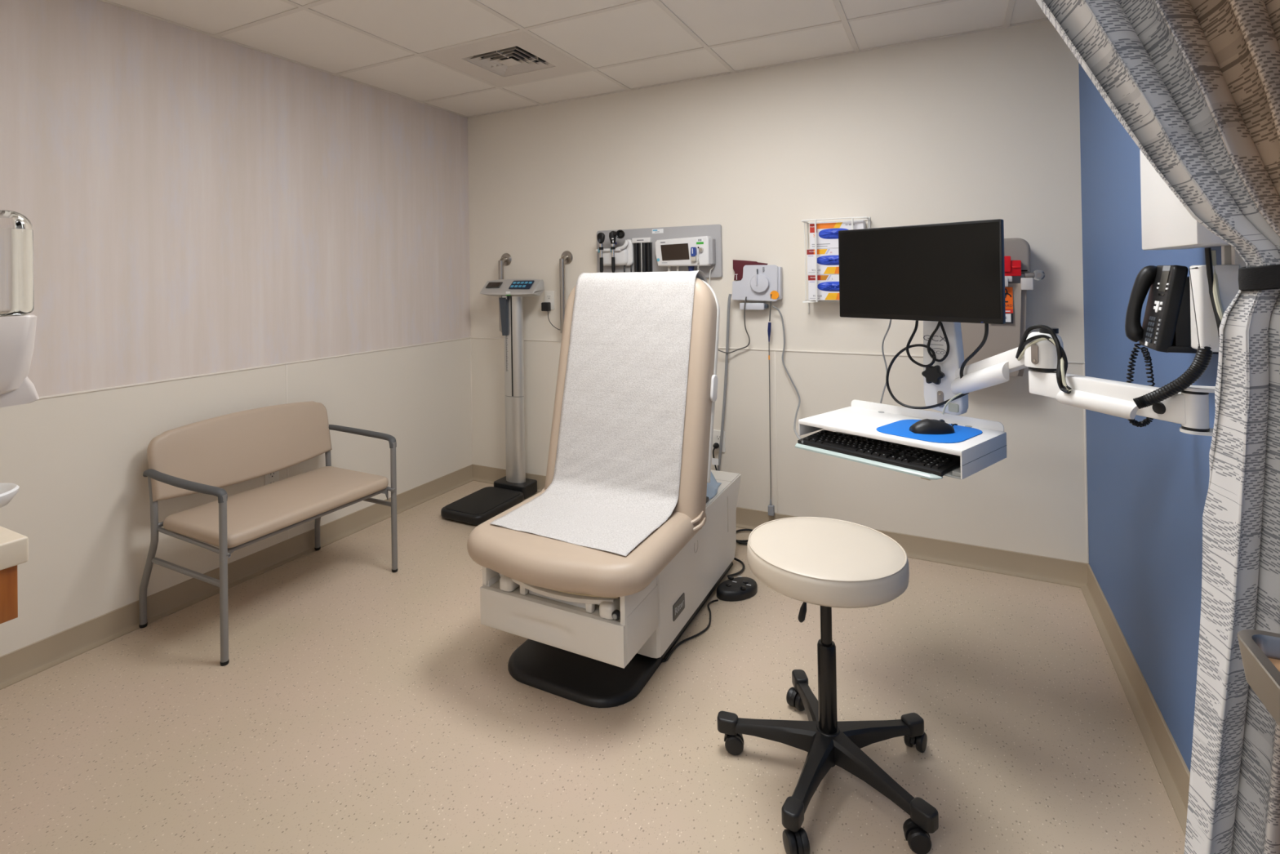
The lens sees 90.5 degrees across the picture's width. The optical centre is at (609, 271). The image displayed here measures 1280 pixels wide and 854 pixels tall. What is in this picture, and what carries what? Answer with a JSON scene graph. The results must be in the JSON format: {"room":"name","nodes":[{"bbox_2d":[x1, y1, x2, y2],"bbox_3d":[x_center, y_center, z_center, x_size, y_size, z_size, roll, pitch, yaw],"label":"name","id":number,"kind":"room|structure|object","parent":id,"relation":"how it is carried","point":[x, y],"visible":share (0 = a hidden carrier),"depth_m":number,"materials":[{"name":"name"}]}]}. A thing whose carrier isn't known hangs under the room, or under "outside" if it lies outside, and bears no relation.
{"room":"examination room","nodes":[
{"label":"examination room","id":0,"kind":"room"},
{"bbox_2d":[0,0,471,656],"bbox_3d":[-1.702,0.125,2.827,0.104,2.481,3.140,-1,0,28],"label":"wall","id":1,"kind":"structure","parent":0,"point":[194,202],"depth_m":2.65,"materials":[{"name":"paint"}]},
{"bbox_2d":[0,464,473,689],"bbox_3d":[-1.598,1.316,2.841,0.034,0.096,3.020,-1,0,28],"label":"baseboard","id":2,"kind":"structure","parent":1,"relation":"attached to","point":[17,665],"depth_m":2.61,"materials":[{"name":"beige"}]},
{"bbox_2d":[39,337,471,399],"bbox_3d":[-1.623,0.435,2.853,0.008,0.008,3.020,-1,0,28],"label":"trim","id":3,"kind":"structure","parent":1,"relation":"attached to","point":[336,356],"depth_m":2.74,"materials":[{"name":"white"}]},
{"bbox_2d":[264,471,279,484],"bbox_3d":[-1.564,0.959,2.937,0.008,0.115,0.070,-1,0,28],"label":"wall outlet","id":4,"kind":"object","parent":1,"relation":"attached to","point":[272,477],"visible":0.43,"depth_m":2.94,"materials":[{"name":"white plastic"}]},
{"bbox_2d":[268,471,275,478],"bbox_3d":[-1.564,0.938,2.937,0.008,0.030,0.034,-1,0,28],"label":"receptacle","id":5,"kind":"object","parent":4,"relation":"attached to","point":[273,475],"depth_m":2.94,"materials":[{"name":"white plastic"}]},
{"bbox_2d":[285,364,288,538],"bbox_3d":[-1.530,0.853,3.013,0.002,0.830,0.007,-1,0,28],"label":"trim","id":6,"kind":"structure","parent":1,"relation":"attached to","point":[286,364],"depth_m":3.01,"materials":[{"name":"white"}]},
{"bbox_2d":[98,0,1048,117],"bbox_3d":[-0.549,-1.093,1.439,3.684,0.100,4.900,-1,0,28],"label":"ceiling","id":7,"kind":"structure","parent":0,"point":[382,45],"depth_m":2.75,"materials":[{"name":"beige"}]},
{"bbox_2d":[423,31,590,86],"bbox_3d":[-0.492,-1.048,3.131,0.584,0.028,0.584,-1,0,28],"label":"ceiling vent","id":8,"kind":"object","parent":7,"relation":"in","point":[519,57],"visible":1,"depth_m":3.12,"materials":[{"name":"beige metal"}]},
{"bbox_2d":[1035,0,1279,853],"bbox_3d":[0.281,0.115,0.884,1.331,2.346,0.088,-1,0,28],"label":"curtain","id":9,"kind":"object","parent":7,"relation":"hanging from","point":[1194,84],"visible":0.98,"depth_m":0.68,"materials":[{"name":"fabric"}]},
{"bbox_2d":[0,480,1185,853],"bbox_3d":[-0.511,1.388,1.424,3.684,0.100,4.900,-1,0,28],"label":"floor","id":10,"kind":"structure","parent":0,"point":[358,705],"depth_m":1.84,"materials":[{"name":"plastic"}]},
{"bbox_2d":[138,400,397,666],"bbox_3d":[-1.387,0.978,2.655,0.554,0.761,0.844,-1,0,28],"label":"bench","id":11,"kind":"object","parent":10,"relation":"on","point":[205,456],"visible":1,"depth_m":2.57,"materials":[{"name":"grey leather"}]},
{"bbox_2d":[440,279,544,524],"bbox_3d":[-0.684,0.699,3.676,0.410,1.312,0.595,-1,0,28],"label":"scale","id":12,"kind":"object","parent":10,"relation":"on","point":[478,507],"visible":1,"depth_m":3.83,"materials":[{"name":"black plastic"}]},
{"bbox_2d":[466,276,741,707],"bbox_3d":[0.073,0.673,2.474,0.686,1.324,1.326,-1,0,28],"label":"exam table","id":13,"kind":"object","parent":10,"relation":"on","point":[597,624],"visible":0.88,"depth_m":2.08,"materials":[{"name":"beige leather"}]},
{"bbox_2d":[490,270,707,555],"bbox_3d":[-0.008,0.423,2.338,0.540,0.850,0.753,-1,0,28],"label":"paper","id":14,"kind":"object","parent":13,"relation":"on","point":[615,481],"visible":0.99,"depth_m":2.41,"materials":[{"name":"white paper"}]},
{"bbox_2d":[706,471,721,499],"bbox_3d":[0.362,0.902,2.740,0.231,0.061,0.276,-1,0,28],"label":"pad","id":15,"kind":"object","parent":13,"relation":"on","point":[712,486],"visible":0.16,"depth_m":2.70,"materials":[{"name":"blue"}]},
{"bbox_2d":[661,599,718,662],"bbox_3d":[0.312,1.319,2.338,0.071,0.021,0.469,-1,0,32],"label":"cord","id":16,"kind":"object","parent":10,"relation":"on","point":[716,600],"visible":0.98,"depth_m":2.31,"materials":[{"name":"black plastic"}]},
{"bbox_2d":[727,557,745,577],"bbox_3d":[0.567,1.316,2.822,0.066,0.021,0.181,-1,0,17],"label":"cord","id":17,"kind":"object","parent":10,"relation":"on","point":[735,558],"visible":0.89,"depth_m":2.81,"materials":[{"name":"black plastic"}]},
{"bbox_2d":[716,575,757,601],"bbox_3d":[0.527,1.306,2.625,0.194,0.046,0.119,-1,0,-30],"label":"foot pedal","id":18,"kind":"object","parent":10,"relation":"on","point":[737,588],"visible":1,"depth_m":2.59,"materials":[{"name":"black plastic"}]},
{"bbox_2d":[736,528,752,544],"bbox_3d":[0.811,1.318,3.005,0.517,0.015,0.338,-1,0,28],"label":"cable","id":19,"kind":"object","parent":10,"relation":"on","point":[740,541],"visible":0.27,"depth_m":3.11,"materials":[{"name":"black plastic"}]},
{"bbox_2d":[717,516,938,853],"bbox_3d":[0.551,1.020,1.664,0.549,0.606,0.574,-1,0,28],"label":"stool","id":20,"kind":"object","parent":10,"relation":"on","point":[828,563],"visible":1,"depth_m":1.62,"materials":[{"name":"beige plastic"}]},
{"bbox_2d":[724,733,743,743],"bbox_3d":[0.345,1.293,1.760,0.054,0.036,0.010,-1,0,8],"label":"caster","id":21,"kind":"object","parent":20,"relation":"attached to","point":[729,738],"depth_m":1.74,"materials":[{"name":"black plastic"}]},
{"bbox_2d":[791,689,798,706],"bbox_3d":[0.571,1.290,1.929,0.054,0.036,0.010,-1,0,-42],"label":"caster","id":22,"kind":"object","parent":20,"relation":"attached to","point":[794,693],"depth_m":1.91,"materials":[{"name":"black plastic"}]},
{"bbox_2d":[792,831,803,853],"bbox_3d":[0.424,1.290,1.443,0.010,0.036,0.054,-1,0,-7],"label":"caster","id":23,"kind":"object","parent":20,"relation":"attached to","point":[797,836],"depth_m":1.42,"materials":[{"name":"black plastic"}]},
{"bbox_2d":[910,736,916,744],"bbox_3d":[0.848,1.285,1.757,0.010,0.036,0.054,-1,0,43],"label":"caster","id":24,"kind":"object","parent":20,"relation":"attached to","point":[913,740],"depth_m":1.74,"materials":[{"name":"black plastic"}]},
{"bbox_2d":[904,822,930,840],"bbox_3d":[0.706,1.285,1.455,0.054,0.036,0.010,-1,0,8],"label":"caster","id":25,"kind":"object","parent":20,"relation":"attached to","point":[913,831],"depth_m":1.44,"materials":[{"name":"black plastic"}]},
{"bbox_2d":[467,20,1086,563],"bbox_3d":[0.550,0.094,3.460,3.484,2.481,0.104,-1,0,28],"label":"wall","id":26,"kind":"structure","parent":0,"point":[982,125],"depth_m":3.14,"materials":[{"name":"beige paint"}]},
{"bbox_2d":[470,337,472,464],"bbox_3d":[-0.908,0.851,4.177,0.005,0.830,0.005,-1,0,28],"label":"trim","id":27,"kind":"structure","parent":26,"relation":"attached to","point":[470,338],"depth_m":4.17,"materials":[{"name":"white"}]},
{"bbox_2d":[498,253,511,332],"bbox_3d":[-0.672,0.149,4.015,0.082,0.541,0.072,-1,0,28],"label":"grab bar","id":28,"kind":"object","parent":26,"relation":"attached to","point":[505,260],"visible":0.51,"depth_m":3.99,"materials":[{"name":"silver metal"}]},
{"bbox_2d":[544,290,554,309],"bbox_3d":[-0.369,0.173,3.890,0.070,0.115,0.008,-1,0,28],"label":"wall outlet","id":29,"kind":"object","parent":26,"relation":"attached to","point":[548,295],"visible":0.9,"depth_m":3.88,"materials":[{"name":"white plastic"}]},
{"bbox_2d":[546,294,551,299],"bbox_3d":[-0.369,0.152,3.890,0.034,0.030,0.008,-1,0,28],"label":"receptacle","id":30,"kind":"object","parent":29,"relation":"attached to","point":[548,296],"depth_m":3.89,"materials":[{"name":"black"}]},
{"bbox_2d":[541,302,560,330],"bbox_3d":[-0.304,0.269,3.830,0.236,0.170,0.038,-1,0,28],"label":"power adapter","id":31,"kind":"object","parent":29,"relation":"attached to","point":[545,306],"visible":0.8,"depth_m":3.86,"materials":[{"name":"black plastic"}]},
{"bbox_2d":[559,250,572,333],"bbox_3d":[-0.270,0.142,3.801,0.082,0.541,0.072,-1,0,28],"label":"grab bar","id":32,"kind":"object","parent":26,"relation":"attached to","point":[566,256],"visible":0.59,"depth_m":3.77,"materials":[{"name":"silver metal"}]},
{"bbox_2d":[595,224,722,277],"bbox_3d":[0.249,-0.029,3.514,0.755,0.437,0.088,-1,0,28],"label":"panel","id":33,"kind":"object","parent":26,"relation":"attached to","point":[624,248],"visible":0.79,"depth_m":3.54,"materials":[{"name":"grey"}]},
{"bbox_2d":[596,232,604,272],"bbox_3d":[-0.043,-0.030,3.609,0.047,0.391,0.041,-1,0,28],"label":"ophthalmoscope","id":34,"kind":"object","parent":33,"relation":"hanging from","point":[601,236],"visible":0.94,"depth_m":3.60,"materials":[{"name":"black plastic"}]},
{"bbox_2d":[608,229,625,272],"bbox_3d":[0.045,-0.035,3.556,0.102,0.398,0.052,-1,0,28],"label":"otoscope","id":35,"kind":"object","parent":33,"relation":"attached to","point":[620,233],"visible":0.96,"depth_m":3.56,"materials":[{"name":"black plastic"}]},
{"bbox_2d":[631,237,652,271],"bbox_3d":[0.185,-0.080,3.556,0.112,0.222,0.036,-1,0,28],"label":"dispenser","id":36,"kind":"object","parent":33,"relation":"attached to","point":[642,246],"visible":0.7,"depth_m":3.54,"materials":[{"name":"black plastic"}]},
{"bbox_2d":[655,235,715,285],"bbox_3d":[0.402,-0.026,3.408,0.324,0.324,0.092,-1,0,28],"label":"monitor","id":37,"kind":"object","parent":33,"relation":"attached to","point":[692,251],"visible":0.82,"depth_m":3.38,"materials":[{"name":"white plastic"}]},
{"bbox_2d":[711,442,719,470],"bbox_3d":[0.572,1.061,3.355,0.048,0.306,0.047,-1,0,28],"label":"plug","id":38,"kind":"object","parent":26,"relation":"attached to","point":[714,461],"visible":0.7,"depth_m":3.34,"materials":[{"name":"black plastic"}]},
{"bbox_2d":[712,429,725,452],"bbox_3d":[0.583,0.901,3.380,0.070,0.115,0.008,-1,0,28],"label":"wall outlet","id":39,"kind":"object","parent":26,"relation":"attached to","point":[716,436],"visible":0.75,"depth_m":3.38,"materials":[{"name":"white plastic"}]},
{"bbox_2d":[715,434,719,439],"bbox_3d":[0.582,0.880,3.380,0.034,0.030,0.008,-1,0,28],"label":"receptacle","id":40,"kind":"object","parent":39,"relation":"attached to","point":[717,436],"depth_m":3.38,"materials":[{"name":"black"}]},
{"bbox_2d":[732,264,782,310],"bbox_3d":[0.751,0.079,3.247,0.250,0.230,0.089,-1,0,28],"label":"holder","id":41,"kind":"object","parent":26,"relation":"attached to","point":[757,282],"visible":1,"depth_m":3.22,"materials":[{"name":"grey plastic"}]},
{"bbox_2d":[717,293,731,471],"bbox_3d":[0.605,0.680,3.342,0.118,1.131,0.031,-1,0,44],"label":"hose","id":42,"kind":"object","parent":41,"relation":"hanging from","point":[730,295],"visible":0.84,"depth_m":3.34,"materials":[{"name":"grey plastic"}]},
{"bbox_2d":[718,296,750,353],"bbox_3d":[0.632,0.277,3.305,0.195,0.299,0.049,-1,0,28],"label":"cord","id":43,"kind":"object","parent":41,"relation":"attached to","point":[745,296],"visible":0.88,"depth_m":3.27,"materials":[{"name":"grey plastic"}]},
{"bbox_2d":[733,259,767,279],"bbox_3d":[0.728,-0.012,3.276,0.182,0.108,0.017,-1,0,28],"label":"blood pressure cuff","id":44,"kind":"object","parent":41,"relation":"in","point":[738,265],"visible":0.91,"depth_m":3.29,"materials":[{"name":"red fabric"}]},
{"bbox_2d":[767,293,774,515],"bbox_3d":[0.820,0.675,3.219,0.029,1.128,0.056,-1,0,-32],"label":"lead","id":45,"kind":"object","parent":41,"relation":"hanging from","point":[771,508],"visible":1,"depth_m":3.22,"materials":[{"name":"grey plastic"}]},
{"bbox_2d":[772,305,803,443],"bbox_3d":[0.778,0.420,2.606,0.123,0.508,1.211,-1,0,11],"label":"cord","id":46,"kind":"object","parent":41,"relation":"hanging from","point":[773,306],"visible":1,"depth_m":3.17,"materials":[{"name":"grey plastic"}]},
{"bbox_2d":[773,351,777,513],"bbox_3d":[0.852,0.818,3.240,0.007,0.830,0.002,-1,0,28],"label":"trim","id":47,"kind":"structure","parent":26,"relation":"attached to","point":[774,351],"depth_m":3.24,"materials":[{"name":"white"}]},
{"bbox_2d":[471,337,1084,364],"bbox_3d":[0.534,0.405,3.410,3.276,0.008,0.008,-1,0,28],"label":"trim","id":48,"kind":"structure","parent":26,"relation":"attached to","point":[788,350],"depth_m":3.17,"materials":[{"name":"white"}]},
{"bbox_2d":[472,464,1087,587],"bbox_3d":[0.538,1.286,3.395,3.284,0.096,0.034,-1,0,28],"label":"baseboard","id":49,"kind":"structure","parent":26,"relation":"attached to","point":[1037,567],"depth_m":2.84,"materials":[{"name":"beige"}]},
{"bbox_2d":[800,216,871,313],"bbox_3d":[1.088,-0.029,3.039,0.299,0.465,0.134,-1,0,28],"label":"rack","id":50,"kind":"object","parent":26,"relation":"attached to","point":[864,218],"visible":0.67,"depth_m":3.04,"materials":[{"name":"white metal"}]},
{"bbox_2d":[808,274,839,300],"bbox_3d":[1.088,0.074,3.045,0.245,0.123,0.106,-1,0,28],"label":"glove box","id":51,"kind":"object","parent":50,"relation":"in","point":[828,285],"visible":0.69,"depth_m":3.03,"materials":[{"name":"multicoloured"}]},
{"bbox_2d":[806,248,839,275],"bbox_3d":[1.083,-0.051,3.048,0.245,0.124,0.106,-1,0,28],"label":"glove box","id":52,"kind":"object","parent":51,"relation":"on","point":[828,259],"visible":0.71,"depth_m":3.04,"materials":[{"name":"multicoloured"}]},
{"bbox_2d":[809,220,866,248],"bbox_3d":[1.093,-0.176,3.042,0.245,0.125,0.106,-1,0,28],"label":"glove box","id":53,"kind":"object","parent":52,"relation":"on","point":[827,233],"visible":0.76,"depth_m":3.02,"materials":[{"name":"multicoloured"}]},
{"bbox_2d":[960,237,1044,377],"bbox_3d":[1.635,0.149,2.709,0.364,0.578,0.200,-1,0,28],"label":"sharps container","id":54,"kind":"object","parent":26,"relation":"attached to","point":[1002,338],"visible":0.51,"depth_m":2.63,"materials":[{"name":"beige"}]},
{"bbox_2d":[1083,364,1088,563],"bbox_3d":[1.982,0.793,2.638,0.007,0.837,0.004,-1,0,28],"label":"trim","id":55,"kind":"structure","parent":26,"relation":"attached to","point":[1085,420],"depth_m":2.64,"materials":[{"name":"white"}]},
{"bbox_2d":[795,400,1006,479],"bbox_3d":[0.876,0.505,1.940,0.330,0.120,0.499,-1,0,-39],"label":"keyboard tray","id":56,"kind":"object","parent":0,"point":[862,419],"visible":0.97,"depth_m":1.90,"materials":[{"name":"white plastic"}]},
{"bbox_2d":[797,429,960,476],"bbox_3d":[0.802,0.536,1.909,0.148,0.028,0.448,-1,0,-39],"label":"keyboard","id":57,"kind":"object","parent":56,"relation":"in","point":[912,458],"visible":0.99,"depth_m":1.86,"materials":[{"name":"black plastic"}]},
{"bbox_2d":[880,319,891,403],"bbox_3d":[0.938,0.301,2.150,0.006,0.293,0.047,-1,0,-39],"label":"cable","id":58,"kind":"object","parent":56,"relation":"attached to","point":[890,322],"visible":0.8,"depth_m":2.15,"materials":[{"name":"grey plastic"}]},
{"bbox_2d":[875,419,982,443],"bbox_3d":[0.942,0.468,1.872,0.245,0.002,0.232,-1,0,-39],"label":"mouse pad","id":59,"kind":"object","parent":56,"relation":"on","point":[900,428],"visible":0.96,"depth_m":1.83,"materials":[{"name":"blue rubber"}]},
{"bbox_2d":[909,418,957,434],"bbox_3d":[0.963,0.447,1.858,0.164,0.037,0.072,-1,0,-15],"label":"computer mouse","id":60,"kind":"object","parent":59,"relation":"on","point":[926,426],"visible":1,"depth_m":1.83,"materials":[{"name":"black plastic"}]},
{"bbox_2d":[1078,62,1221,772],"bbox_3d":[0.915,0.070,0.548,0.100,2.481,4.700,-1,0,28],"label":"wall","id":61,"kind":"structure","parent":0,"point":[1148,486],"depth_m":1.93,"materials":[{"name":"blue paint"}]},
{"bbox_2d":[838,218,1215,435],"bbox_3d":[1.035,0.150,1.681,0.308,0.591,1.015,-1,0,-14],"label":"monitor mount","id":62,"kind":"object","parent":61,"relation":"attached to","point":[1188,407],"depth_m":1.84,"materials":[{"name":"white"}]},
{"bbox_2d":[906,320,936,367],"bbox_3d":[0.986,0.227,2.010,0.009,0.148,0.094,-1,0,-39],"label":"cable","id":63,"kind":"object","parent":62,"relation":"attached to","point":[910,357],"visible":0.98,"depth_m":2.02,"materials":[{"name":"black plastic"}]},
{"bbox_2d":[885,343,968,408],"bbox_3d":[1.001,0.334,2.009,0.009,0.210,0.258,-1,0,-39],"label":"cable","id":64,"kind":"object","parent":62,"relation":"attached to","point":[902,350],"visible":0.98,"depth_m":2.05,"materials":[{"name":"black plastic"}]},
{"bbox_2d":[926,321,949,361],"bbox_3d":[1.022,0.215,1.972,0.009,0.128,0.068,-1,0,-39],"label":"cable","id":65,"kind":"object","parent":62,"relation":"hanging from","point":[940,323],"visible":0.98,"depth_m":1.97,"materials":[{"name":"black plastic"}]},
{"bbox_2d":[942,392,963,414],"bbox_3d":[1.051,0.395,1.931,0.006,0.087,0.076,-1,0,-39],"label":"cable","id":66,"kind":"object","parent":62,"relation":"attached to","point":[959,393],"visible":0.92,"depth_m":1.94,"materials":[{"name":"beige plastic"}]},
{"bbox_2d":[960,323,988,378],"bbox_3d":[1.067,0.244,1.851,0.019,0.196,0.122,-1,0,-6],"label":"cable","id":67,"kind":"object","parent":62,"relation":"hanging from","point":[986,325],"visible":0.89,"depth_m":1.83,"materials":[{"name":"black plastic"}]},
{"bbox_2d":[1027,366,1056,371],"bbox_3d":[1.097,0.242,1.601,0.068,0.007,0.068,-1,0,-39],"label":"washer","id":68,"kind":"object","parent":62,"relation":"in","point":[1033,368],"depth_m":1.57,"materials":[{"name":"black plastic"}]},
{"bbox_2d":[1015,324,1071,394],"bbox_3d":[1.061,0.207,1.571,0.040,0.157,0.184,-1,0,-5],"label":"cable","id":69,"kind":"object","parent":62,"relation":"attached to","point":[1031,328],"visible":1,"depth_m":1.53,"materials":[{"name":"black plastic"}]},
{"bbox_2d":[1017,337,1071,391],"bbox_3d":[1.070,0.220,1.570,0.026,0.121,0.185,-1,0,-6],"label":"cable","id":70,"kind":"object","parent":62,"relation":"attached to","point":[1062,362],"visible":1,"depth_m":1.53,"materials":[{"name":"beige plastic"}]},
{"bbox_2d":[1020,334,1071,390],"bbox_3d":[1.068,0.217,1.570,0.034,0.125,0.185,-1,0,-6],"label":"cable","id":71,"kind":"object","parent":62,"relation":"attached to","point":[1035,337],"visible":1,"depth_m":1.54,"materials":[{"name":"black plastic"}]},
{"bbox_2d":[1133,344,1213,408],"bbox_3d":[1.112,0.201,1.254,0.031,0.157,0.126,-1,0,-35],"label":"cable conduit","id":72,"kind":"object","parent":62,"relation":"attached to","point":[1202,359],"visible":1,"depth_m":1.23,"materials":[{"name":"black plastic"}]},
{"bbox_2d":[1181,390,1208,395],"bbox_3d":[1.144,0.234,1.240,0.041,0.005,0.041,-1,0,-33],"label":"washer","id":73,"kind":"object","parent":62,"relation":"in","point":[1184,392],"depth_m":1.22,"materials":[{"name":"black plastic"}]},
{"bbox_2d":[1181,425,1209,431],"bbox_3d":[1.145,0.305,1.239,0.041,0.005,0.041,-1,0,-33],"label":"washer","id":74,"kind":"object","parent":62,"relation":"in","point":[1184,428],"depth_m":1.22,"materials":[{"name":"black plastic"}]},
{"bbox_2d":[1080,563,1190,835],"bbox_3d":[0.898,1.263,0.616,0.034,0.096,4.600,-1,0,28],"label":"baseboard","id":75,"kind":"structure","parent":61,"relation":"attached to","point":[1174,773],"depth_m":1.86,"materials":[{"name":"beige plastic"}]},
{"bbox_2d":[1124,265,1218,354],"bbox_3d":[1.252,0.079,1.423,0.128,0.190,0.152,-1,0,28],"label":"wall phone","id":76,"kind":"object","parent":61,"relation":"attached to","point":[1166,326],"visible":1,"depth_m":1.38,"materials":[{"name":"black plastic"}]},
{"bbox_2d":[1125,343,1155,426],"bbox_3d":[1.255,0.268,1.482,0.076,0.198,0.052,-1,0,0],"label":"phone cord","id":77,"kind":"object","parent":76,"relation":"hanging from","point":[1146,353],"visible":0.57,"depth_m":1.50,"materials":[{"name":"black plastic"}]},
{"bbox_2d":[1189,244,1245,351],"bbox_3d":[1.172,-0.073,1.222,0.076,0.832,0.072,-1,0,28],"label":"track","id":78,"kind":"object","parent":61,"relation":"attached to","point":[1203,326],"visible":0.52,"depth_m":1.20,"materials":[{"name":"white metal"}]},
{"bbox_2d":[1139,149,1229,249],"bbox_3d":[1.163,-0.249,1.272,0.081,0.399,0.363,-1,0,28],"label":"wall cabinet","id":79,"kind":"object","parent":78,"relation":"attached to","point":[1166,224],"visible":0.23,"depth_m":1.30,"materials":[{"name":"white"}]},
{"bbox_2d":[1204,247,1221,342],"bbox_3d":[1.137,0.049,1.190,0.015,0.190,0.029,-1,0,-4],"label":"cable","id":80,"kind":"object","parent":78,"relation":"attached to","point":[1207,251],"visible":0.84,"depth_m":1.20,"materials":[{"name":"black plastic"}]},
{"bbox_2d":[1211,249,1223,320],"bbox_3d":[1.142,0.041,1.190,0.015,0.164,0.030,-1,0,3],"label":"cable","id":81,"kind":"object","parent":78,"relation":"attached to","point":[1215,286],"visible":0.72,"depth_m":1.19,"materials":[{"name":"beige plastic"}]},
{"bbox_2d":[1236,629,1279,726],"bbox_3d":[0.611,0.334,0.370,0.284,0.040,0.310,-1,0,28],"label":"steel tray","id":82,"kind":"object","parent":61,"relation":"attached to","point":[1260,650],"visible":1,"depth_m":0.53,"materials":[{"name":"grey"}]},
{"bbox_3d":[-0.921,0.099,0.699,3.284,2.481,0.120,-1,0,28],"label":"wall","id":83,"kind":"structure","parent":0,"visible":0},
{"bbox_2d":[0,483,19,507],"bbox_3d":[-1.053,0.373,0.968,0.120,0.032,0.230,-1,0,28],"label":"drip tray","id":84,"kind":"object","parent":83,"relation":"attached to","point":[7,491],"visible":1,"depth_m":1.04,"materials":[{"name":"white plastic"}]},
{"bbox_2d":[0,525,28,623],"bbox_3d":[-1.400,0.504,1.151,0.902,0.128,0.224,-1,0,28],"label":"cabinet","id":85,"kind":"object","parent":83,"relation":"attached to","point":[14,546],"visible":1,"depth_m":1.02,"materials":[{"name":"orange wood"}]},
{"bbox_2d":[0,525,28,570],"bbox_3d":[-1.400,0.461,1.151,0.902,0.042,0.224,-1,0,28],"label":"countertop","id":86,"kind":"structure","parent":85,"relation":"on","point":[14,546],"depth_m":1.02,"materials":[{"name":"beige laminate"}]},
{"bbox_2d":[0,209,39,407],"bbox_3d":[-1.016,0.061,0.959,0.130,0.316,0.212,-1,0,28],"label":"soap dispenser","id":87,"kind":"object","parent":83,"relation":"attached to","point":[17,326],"visible":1,"depth_m":0.99,"materials":[{"name":"beige plastic"}]},
{"bbox_2d":[0,209,34,315],"bbox_3d":[-1.018,-0.014,0.958,0.128,0.166,0.205,-1,0,28],"label":"bottle","id":88,"kind":"object","parent":87,"relation":"on","point":[16,230],"depth_m":0.99,"materials":[{"name":"plastic"}]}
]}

